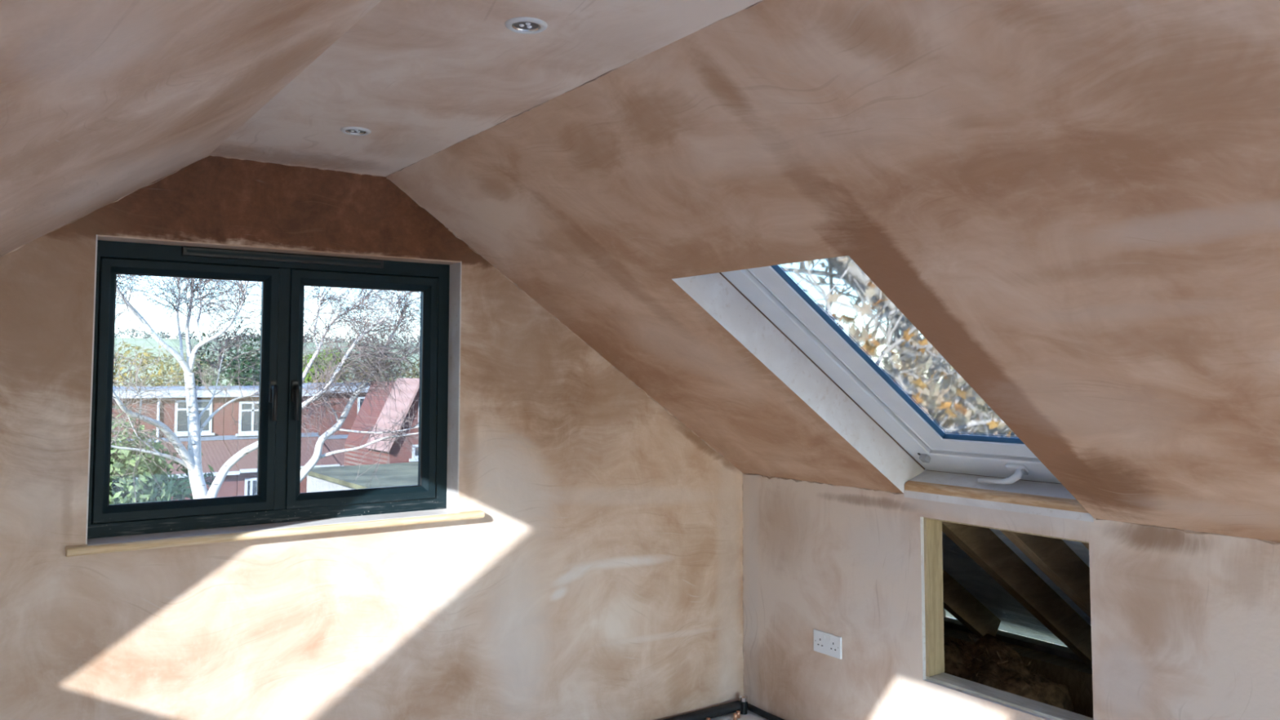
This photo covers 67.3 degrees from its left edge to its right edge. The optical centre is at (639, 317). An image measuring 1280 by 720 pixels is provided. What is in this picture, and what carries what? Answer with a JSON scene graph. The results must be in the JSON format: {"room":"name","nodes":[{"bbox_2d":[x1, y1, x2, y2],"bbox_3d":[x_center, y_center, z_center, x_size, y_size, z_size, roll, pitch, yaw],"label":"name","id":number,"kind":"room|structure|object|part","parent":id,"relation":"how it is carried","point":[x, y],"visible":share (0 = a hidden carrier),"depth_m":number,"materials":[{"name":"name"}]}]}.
{"room":"construction site","nodes":[
{"label":"construction site","id":0,"kind":"room"},
{"bbox_2d":[0,0,381,256],"bbox_3d":[0.025,-0.230,-0.480,1.779,1.256,7.563,2,-4,-35],"label":"ceiling","id":1,"kind":"structure","parent":0,"point":[101,101],"depth_m":1.52,"materials":[{"name":"paint"}]},
{"bbox_2d":[0,155,946,719],"bbox_3d":[-0.738,0.474,3.659,5.710,2.678,0.168,2,-4,-35],"label":"wall","id":2,"kind":"structure","parent":0,"point":[601,575],"depth_m":3.45,"materials":[{"name":"paint"}]},
{"bbox_2d":[65,240,484,556],"bbox_3d":[-1.197,0.252,3.335,1.348,0.967,0.220,2,-4,-35],"label":"window","id":3,"kind":"structure","parent":2,"relation":"in","point":[277,508],"depth_m":3.33,"materials":[{"name":"black plastic"}]},
{"bbox_3d":[-1.497,0.236,3.200,0.547,0.835,0.058,2,-4,-35],"label":"sash","id":4,"kind":"part","parent":3,"relation":"part of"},
{"bbox_3d":[-1.267,0.255,3.319,0.024,0.075,0.014,2,-4,-35],"label":"handle","id":5,"kind":"part","parent":3,"relation":"part of","materials":[{"name":"black plastic"}]},
{"bbox_3d":[-1.252,0.291,3.295,0.020,0.124,0.043,2,-4,-35],"label":"lever","id":6,"kind":"part","parent":3,"relation":"part of","materials":[{"name":"black plastic"}]},
{"bbox_3d":[-1.178,0.720,3.280,1.348,0.026,0.152,2,-4,-35],"label":"sill","id":7,"kind":"part","parent":3,"relation":"part of","materials":[{"name":"brown wood"}]},
{"bbox_2d":[182,246,383,268],"bbox_3d":[-1.234,-0.209,3.376,0.683,0.030,0.017,2,-4,-35],"label":"vent","id":8,"kind":"object","parent":3,"relation":"attached to","point":[189,254],"depth_m":3.34,"materials":[{"name":"black plastic"}]},
{"bbox_3d":[-1.206,0.257,3.361,0.024,0.075,0.014,2,-4,-35],"label":"handle","id":9,"kind":"part","parent":3,"relation":"part of","materials":[{"name":"black plastic"}]},
{"bbox_3d":[-1.191,0.293,3.338,0.020,0.124,0.043,2,-4,-35],"label":"lever","id":10,"kind":"part","parent":3,"relation":"part of","materials":[{"name":"black plastic"}]},
{"bbox_3d":[-1.016,0.258,3.536,0.552,0.838,0.058,2,-4,-35],"label":"sash","id":11,"kind":"part","parent":3,"relation":"part of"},
{"bbox_2d":[208,0,762,176],"bbox_3d":[1.000,-0.760,0.233,0.717,0.120,7.563,2,-4,-35],"label":"ceiling","id":12,"kind":"structure","parent":0,"point":[425,77],"depth_m":2.26,"materials":[{"name":"paint"}]},
{"bbox_2d":[340,126,371,135],"bbox_3d":[-0.835,-0.550,2.829,0.087,0.010,0.087,2,-4,-35],"label":"recessed light","id":13,"kind":"object","parent":12,"relation":"in","point":[354,131],"visible":1,"depth_m":2.83,"materials":[{"name":"silver metal"}]},
{"bbox_2d":[505,17,547,34],"bbox_3d":[-0.233,-0.599,1.970,0.087,0.010,0.087,2,-4,-35],"label":"recessed light","id":14,"kind":"object","parent":12,"relation":"in","point":[526,25],"visible":1,"depth_m":1.97,"materials":[{"name":"silver metal"}]},
{"bbox_2d":[710,710,768,719],"bbox_3d":[0.986,1.569,0.089,4.226,0.120,7.563,2,-4,-35],"label":"floor","id":15,"kind":"structure","parent":0,"point":[750,715],"depth_m":4.21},
{"bbox_2d":[662,700,747,719],"bbox_3d":[-0.059,1.704,3.919,1.305,0.049,0.070,2,-4,-35],"label":"pipe","id":16,"kind":"object","parent":15,"relation":"on","point":[731,707],"visible":0.91,"depth_m":4.17,"materials":[{"name":"black plastic"}]},
{"bbox_2d":[739,694,747,715],"bbox_3d":[0.459,1.711,4.259,0.036,0.080,0.036,2,-4,-35],"label":"radiator valve","id":17,"kind":"object","parent":16,"relation":"attached to","point":[743,698],"visible":0.99,"depth_m":4.25,"materials":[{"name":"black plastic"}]},
{"bbox_2d":[733,713,737,719],"bbox_3d":[0.414,1.732,4.182,0.021,0.030,0.021,2,-4,-35],"label":"stub","id":18,"kind":"object","parent":15,"relation":"on","point":[735,715],"visible":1,"depth_m":4.17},
{"bbox_2d":[736,711,740,718],"bbox_3d":[0.430,1.734,4.211,0.021,0.030,0.021,2,-4,-35],"label":"stub","id":19,"kind":"object","parent":15,"relation":"on","point":[738,713],"visible":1,"depth_m":4.20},
{"bbox_2d":[747,703,784,719],"bbox_3d":[0.924,1.697,3.650,0.030,0.034,1.546,2,-4,-35],"label":"pipe","id":20,"kind":"object","parent":15,"relation":"on","point":[751,708],"visible":1,"depth_m":4.19,"materials":[{"name":"black plastic"}]},
{"bbox_2d":[385,0,1279,545],"bbox_3d":[1.971,-0.129,0.877,1.785,1.294,7.563,2,-4,-35],"label":"ceiling","id":21,"kind":"structure","parent":0,"point":[1075,204],"depth_m":2.22,"materials":[{"name":"paint"}]},
{"bbox_2d":[719,255,1093,522],"bbox_3d":[0.908,0.188,3.039,1.262,0.980,0.949,2,-4,-35],"label":"window","id":22,"kind":"structure","parent":21,"relation":"attached to","point":[828,308],"depth_m":3.24,"materials":[{"name":"white paint"}]},
{"bbox_3d":[0.877,0.097,3.002,1.033,0.719,0.730,2,-4,-35],"label":"sash","id":23,"kind":"part","parent":22,"relation":"part of","materials":[{"name":"white paint"}]},
{"bbox_3d":[0.871,0.083,3.003,0.903,0.621,0.509,2,-4,-35],"label":"pane","id":24,"kind":"part","parent":22,"relation":"part of","materials":[{"name":"clear glass"}]},
{"bbox_3d":[1.254,0.552,3.355,0.034,0.062,0.178,2,-4,-35],"label":"lever","id":25,"kind":"part","parent":22,"relation":"part of","materials":[{"name":"white plastic"}]},
{"bbox_3d":[1.297,0.518,3.308,0.037,0.030,0.075,2,-4,-35],"label":"handle","id":26,"kind":"part","parent":22,"relation":"part of","materials":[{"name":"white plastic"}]},
{"bbox_2d":[924,469,1093,718],"bbox_3d":[2.490,0.261,1.224,3.532,2.667,7.873,2,-4,-35],"label":"roof","id":27,"kind":"structure","parent":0,"point":[1037,587],"depth_m":4.21,"materials":[{"name":"brown wood"}]},
{"bbox_3d":[3.691,1.547,1.980,0.140,0.190,7.553,2,-4,-35],"label":"wall plate","id":28,"kind":"part","parent":27,"relation":"part of","materials":[{"name":"brown wood"}]},
{"bbox_2d":[742,473,1279,719],"bbox_3d":[2.643,1.051,1.280,0.018,1.058,7.563,2,-4,-35],"label":"wall","id":29,"kind":"structure","parent":0,"point":[1185,626],"depth_m":3.53,"materials":[{"name":"paint"}]},
{"bbox_2d":[813,629,841,659],"bbox_3d":[0.764,1.332,3.929,0.012,0.088,0.153,2,-4,-35],"label":"double socket","id":30,"kind":"object","parent":29,"relation":"attached to","point":[826,643],"visible":1,"depth_m":3.92,"materials":[{"name":"white plastic"}]},
{"bbox_2d":[923,516,1093,719],"bbox_3d":[1.277,1.023,3.320,0.113,0.663,0.735,2,-4,-35],"label":"frame","id":31,"kind":"object","parent":29,"relation":"attached to","point":[932,527],"visible":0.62,"depth_m":3.56,"materials":[{"name":"beige wood"}]},
{"bbox_3d":[1.285,1.332,3.308,0.093,0.044,0.735,2,-4,-35],"label":"sill","id":32,"kind":"part","parent":31,"relation":"part of","materials":[{"name":"beige wood"}]},
{"bbox_2d":[943,617,1084,662],"bbox_3d":[3.778,1.577,2.045,0.080,0.298,7.563,2,-4,-35],"label":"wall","id":33,"kind":"structure","parent":0,"point":[1024,642],"depth_m":4.70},
{"bbox_3d":[3.231,1.673,1.657,1.254,0.100,7.563,2,-4,-35],"label":"floor","id":34,"kind":"structure","parent":0,"visible":0},
{"bbox_2d":[943,632,1075,712],"bbox_3d":[1.459,1.588,4.153,0.840,0.436,0.791,2,-4,-35],"label":"insulation wool","id":35,"kind":"object","parent":34,"relation":"on","point":[989,662],"visible":0.54,"depth_m":4.03,"materials":[{"name":"brown fabric"}]},
{"label":"outside","id":36,"kind":"structure","parent":0,"visible":0},
{"bbox_2d":[112,337,1067,647],"bbox_3d":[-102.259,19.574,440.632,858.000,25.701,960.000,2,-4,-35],"label":"ground","id":37,"kind":"structure","parent":36,"point":[171,342],"depth_m":243.40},
{"bbox_2d":[109,403,175,504],"bbox_3d":[-9.275,4.467,16.229,2.653,6.083,1.957,2,-4,-35],"label":"bush","id":38,"kind":"object","parent":37,"relation":"on","point":[120,492],"visible":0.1,"depth_m":16.48,"materials":[{"name":"green plant"}]},
{"bbox_2d":[113,341,184,386],"bbox_3d":[-30.400,5.546,59.193,6.840,8.293,4.507,1,-3,-9],"label":"tree","id":39,"kind":"object","parent":37,"relation":"on","point":[142,365],"visible":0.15,"depth_m":59.18,"materials":[{"name":"yellow plant"}]},
{"bbox_2d":[119,365,203,386],"bbox_3d":[-28.277,6.157,53.331,8.323,6.966,5.029,2,-4,-35],"label":"tree","id":40,"kind":"object","parent":37,"relation":"on","point":[165,372],"visible":0.02,"depth_m":53.80,"materials":[{"name":"yellow plant"}]},
{"bbox_2d":[110,386,239,500],"bbox_3d":[-19.141,5.763,37.647,4.404,6.026,9.920,2,-4,-35],"label":"brick house","id":41,"kind":"structure","parent":37,"relation":"on","point":[215,453],"depth_m":36.15,"materials":[{"name":"brick"}]},
{"bbox_3d":[-17.042,3.771,36.720,1.140,1.118,0.010,2,-4,-35],"label":"pane","id":42,"kind":"part","parent":41,"relation":"part of","materials":[{"name":"glass"}]},
{"bbox_2d":[145,434,214,501],"bbox_3d":[-10.598,5.251,21.872,1.616,5.185,1.889,1,-3,-9],"label":"bush","id":43,"kind":"object","parent":37,"relation":"on","point":[180,488],"visible":0.08,"depth_m":21.98,"materials":[{"name":"green plant"}]},
{"bbox_2d":[160,348,212,386],"bbox_3d":[-32.700,6.002,69.597,4.090,7.678,5.055,1,-4,-18],"label":"tree","id":44,"kind":"object","parent":37,"relation":"on","point":[166,364],"visible":0.05,"depth_m":68.93,"materials":[{"name":"plant"}]},
{"bbox_2d":[170,325,260,386],"bbox_3d":[-28.554,5.077,65.603,6.843,9.648,4.688,2,-4,-26],"label":"tree","id":45,"kind":"object","parent":37,"relation":"on","point":[259,339],"visible":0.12,"depth_m":65.49,"materials":[{"name":"green plant"}]},
{"bbox_2d":[208,342,260,386],"bbox_3d":[-24.552,5.657,60.073,4.424,8.379,4.673,2,-4,-35],"label":"tree","id":46,"kind":"object","parent":37,"relation":"on","point":[250,371],"visible":0.26,"depth_m":60.02,"materials":[{"name":"green plant"}]},
{"bbox_2d":[111,274,420,502],"bbox_3d":[-5.747,2.556,15.122,7.300,9.879,3.450,2,-4,-35],"label":"birch tree","id":47,"kind":"object","parent":37,"relation":"on","point":[191,460],"visible":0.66,"depth_m":15.22,"materials":[{"name":"white plant"}]},
{"bbox_2d":[114,326,419,344],"bbox_3d":[-164.622,10.138,479.608,304.882,9.446,70.051,2,-4,-35],"label":"trees","id":48,"kind":"object","parent":37,"relation":"on","point":[134,331],"visible":0.15,"depth_m":450.42,"materials":[{"name":"plant"}]},
{"bbox_2d":[114,351,419,367],"bbox_3d":[-62.096,8.353,181.977,83.063,3.815,10.481,2,-4,-35],"label":"hedgerow","id":49,"kind":"object","parent":37,"relation":"on","point":[164,357],"visible":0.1,"depth_m":170.77,"materials":[{"name":"green plant"}]},
{"bbox_2d":[197,385,339,496],"bbox_3d":[-15.841,5.902,39.951,3.610,6.026,9.920,2,-4,-35],"label":"brick house","id":50,"kind":"structure","parent":37,"relation":"on","point":[246,481],"depth_m":37.49,"materials":[{"name":"brick"}]},
{"bbox_3d":[-15.279,3.927,37.946,0.861,1.091,0.010,2,-4,-35],"label":"pane","id":51,"kind":"part","parent":50,"relation":"part of","materials":[{"name":"glass"}]},
{"bbox_3d":[-14.220,6.284,35.497,0.533,0.588,0.010,2,-4,-35],"label":"pane","id":52,"kind":"part","parent":50,"relation":"part of","materials":[{"name":"white glass"}]},
{"bbox_2d":[302,365,347,382],"bbox_3d":[-26.272,6.980,77.289,5.759,6.452,3.731,2,-4,-35],"label":"tree","id":53,"kind":"object","parent":37,"relation":"on","point":[329,366],"visible":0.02,"depth_m":77.81,"materials":[{"name":"plant"}]},
{"bbox_2d":[302,346,349,382],"bbox_3d":[-32.907,6.489,98.865,6.494,7.182,3.177,2,-4,-35],"label":"tree","id":54,"kind":"object","parent":37,"relation":"on","point":[308,379],"visible":0.09,"depth_m":98.50,"materials":[{"name":"green plant"}]},
{"bbox_2d":[302,382,369,466],"bbox_3d":[-12.753,5.971,42.111,3.897,6.146,9.920,2,-4,-35],"label":"brick house","id":55,"kind":"structure","parent":37,"relation":"on","point":[342,436],"depth_m":39.78,"materials":[{"name":"brick"}]},
{"bbox_2d":[300,462,417,492],"bbox_3d":[-5.359,6.277,27.056,6.250,3.803,7.400,2,-4,-35],"label":"garage","id":56,"kind":"structure","parent":37,"relation":"on","point":[397,474],"depth_m":26.84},
{"bbox_2d":[344,377,419,466],"bbox_3d":[-7.655,5.430,35.275,5.235,6.443,5.000,2,-4,-35],"label":"house roof","id":57,"kind":"object","parent":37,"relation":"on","point":[377,415],"visible":0.2,"depth_m":33.34,"materials":[{"name":"red tile"}]},
{"bbox_2d":[362,358,419,382],"bbox_3d":[-17.590,6.389,67.732,5.176,7.643,3.867,1,-4,-19],"label":"tree","id":58,"kind":"object","parent":37,"relation":"on","point":[400,369],"visible":0.02,"depth_m":67.71,"materials":[{"name":"plant"}]},
{"bbox_2d":[391,362,419,381],"bbox_3d":[-14.445,6.386,63.169,5.263,7.696,3.904,-2,-4,28],"label":"tree","id":59,"kind":"object","parent":37,"relation":"on","point":[406,368],"visible":0.04,"depth_m":63.12,"materials":[{"name":"plant"}]}
]}

